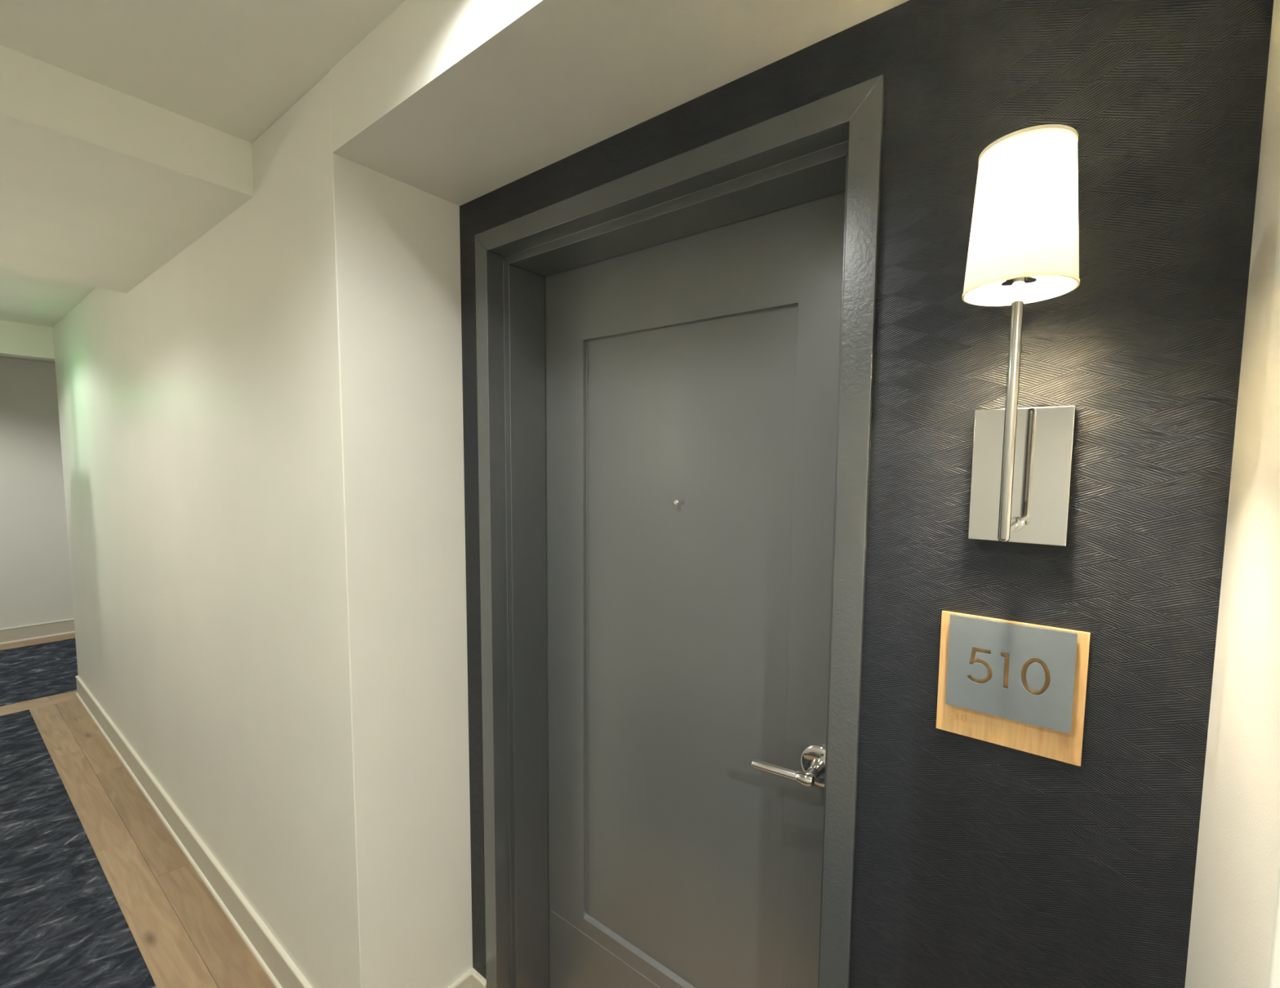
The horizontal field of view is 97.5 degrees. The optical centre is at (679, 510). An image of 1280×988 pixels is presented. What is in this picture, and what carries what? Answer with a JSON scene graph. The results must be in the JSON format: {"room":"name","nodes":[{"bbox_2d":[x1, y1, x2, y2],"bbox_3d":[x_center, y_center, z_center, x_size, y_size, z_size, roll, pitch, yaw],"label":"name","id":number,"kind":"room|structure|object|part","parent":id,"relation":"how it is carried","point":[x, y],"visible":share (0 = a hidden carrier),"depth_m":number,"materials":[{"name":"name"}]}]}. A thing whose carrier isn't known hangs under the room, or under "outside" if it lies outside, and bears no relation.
{"room":"apartment building corridor","nodes":[
{"label":"apartment building corridor","id":0,"kind":"room"},
{"bbox_2d":[0,320,54,360],"bbox_3d":[-3.757,-1.119,4.136,0.130,0.200,4.820,4,6,36],"label":"ceiling beam","id":1,"kind":"structure","parent":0,"point":[20,340],"depth_m":3.54,"materials":[{"name":"paint"}]},
{"bbox_2d":[0,357,73,629],"bbox_3d":[-5.422,-0.112,5.430,0.200,2.454,4.820,4,6,36],"label":"wall","id":2,"kind":"structure","parent":0,"point":[36,587],"depth_m":4.90,"materials":[{"name":"paint"}]},
{"bbox_2d":[0,618,75,644],"bbox_3d":[-5.346,1.040,5.461,0.016,0.131,4.810,4,6,36],"label":"baseboard","id":3,"kind":"structure","parent":2,"relation":"attached to","point":[20,633],"depth_m":4.97,"materials":[{"name":"paint"}]},
{"bbox_2d":[0,632,275,987],"bbox_3d":[-1.528,1.445,2.677,9.897,0.140,4.820,4,6,36],"label":"floor","id":4,"kind":"structure","parent":0,"point":[184,938],"depth_m":2.22,"materials":[{"name":"brown wood"}]},
{"bbox_2d":[0,638,78,706],"bbox_3d":[-4.494,1.170,4.838,1.636,0.016,4.820,4,6,36],"label":"carpet","id":5,"kind":"object","parent":4,"relation":"on","point":[27,673],"visible":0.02,"depth_m":4.20,"materials":[{"name":"blue carpet"}]},
{"bbox_2d":[0,709,156,987],"bbox_3d":[-1.506,1.518,0.925,7.390,0.016,1.158,4,6,36],"label":"carpet","id":6,"kind":"object","parent":4,"relation":"on","point":[63,924],"visible":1,"depth_m":2.06,"materials":[{"name":"blue carpet"}]},
{"bbox_2d":[0,0,404,362],"bbox_3d":[-1.496,-1.134,2.473,9.897,0.150,4.820,4,6,36],"label":"ceiling","id":7,"kind":"structure","parent":0,"point":[234,68],"depth_m":1.16,"materials":[{"name":"paint"}]},
{"bbox_2d":[0,44,253,293],"bbox_3d":[-2.231,-0.906,1.289,1.518,0.136,1.620,4,6,36],"label":"ceiling beam","id":8,"kind":"structure","parent":7,"relation":"attached to","point":[102,186],"depth_m":1.44,"materials":[{"name":"paint"}]},
{"bbox_2d":[52,72,472,987],"bbox_3d":[-1.534,0.074,3.716,4.085,2.454,3.000,4,6,36],"label":"wall","id":9,"kind":"structure","parent":0,"point":[262,435],"depth_m":1.51,"materials":[{"name":"paint"}]},
{"bbox_2d":[75,675,486,987],"bbox_3d":[-1.528,1.222,3.782,4.179,0.131,3.016,4,6,36],"label":"baseboard","id":10,"kind":"structure","parent":9,"relation":"attached to","point":[282,972],"depth_m":2.08,"materials":[{"name":"paint"}]},
{"bbox_2d":[328,0,908,205],"bbox_3d":[-0.002,-0.837,0.977,1.506,0.169,0.506,4,6,36],"label":"soffit","id":11,"kind":"object","parent":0,"point":[457,102],"depth_m":0.99,"materials":[{"name":"paint"}]},
{"bbox_2d":[459,0,1273,987],"bbox_3d":[0.074,0.378,1.199,1.506,2.286,0.204,4,6,36],"label":"wall","id":12,"kind":"structure","parent":0,"point":[978,863],"depth_m":0.74,"materials":[{"name":"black paper"}]},
{"bbox_2d":[475,74,884,987],"bbox_3d":[-0.063,0.409,1.295,1.019,2.180,0.214,4,6,36],"label":"door","id":13,"kind":"structure","parent":12,"relation":"in","point":[675,355],"depth_m":1.30,"materials":[{"name":"paint"}]},
{"bbox_3d":[0.189,0.514,1.112,0.100,0.022,0.019,4,5,34],"label":"lever","id":14,"kind":"part","parent":13,"relation":"part of","materials":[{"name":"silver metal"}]},
{"bbox_2d":[936,610,1090,766],"bbox_3d":[0.453,0.241,0.775,0.176,0.178,0.014,4,6,36],"label":"number sign","id":15,"kind":"object","parent":12,"relation":"attached to","point":[1020,686],"visible":1,"depth_m":0.77,"materials":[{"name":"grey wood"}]},
{"bbox_3d":[0.450,0.221,0.769,0.150,0.132,0.005,4,6,36],"label":"grey plate","id":16,"kind":"part","parent":15,"relation":"part of","materials":[{"name":"grey metal"}]},
{"bbox_2d":[962,124,1079,546],"bbox_3d":[0.402,-0.174,0.665,0.113,0.444,0.205,4,6,36],"label":"wall sconce","id":17,"kind":"object","parent":12,"relation":"attached to","point":[1023,249],"visible":1,"depth_m":0.62,"materials":[{"name":"white fabric"}]},
{"bbox_3d":[0.374,-0.109,0.632,0.012,0.291,0.012,4,6,36],"label":"rod","id":18,"kind":"part","parent":17,"relation":"part of","materials":[{"name":"silver metal"}]},
{"bbox_3d":[0.409,0.022,0.694,0.010,0.010,0.126,4,6,36],"label":"arm","id":19,"kind":"part","parent":17,"relation":"part of","materials":[{"name":"silver metal"}]},
{"bbox_2d":[1000,275,1037,287],"bbox_3d":[0.376,-0.274,0.619,0.036,0.044,0.036,4,6,36],"label":"socket","id":20,"kind":"object","parent":17,"relation":"attached to","point":[1019,282],"depth_m":0.62,"materials":[{"name":"black metal"}]},
{"bbox_3d":[0.376,-0.317,0.616,0.110,0.146,0.110,4,6,36],"label":"lamp shade","id":21,"kind":"part","parent":17,"relation":"part of","materials":[{"name":"fabric"}]},
{"bbox_3d":[0.399,-0.271,0.642,0.042,0.047,0.002,-4,6,-44],"label":"spider arm","id":22,"kind":"part","parent":17,"relation":"part of","materials":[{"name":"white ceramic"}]},
{"bbox_2d":[1184,0,1279,987],"bbox_3d":[1.506,0.398,0.106,2.094,2.454,0.750,4,6,36],"label":"wall","id":23,"kind":"structure","parent":0,"point":[1234,940],"depth_m":0.54,"materials":[{"name":"paint"}]}
]}

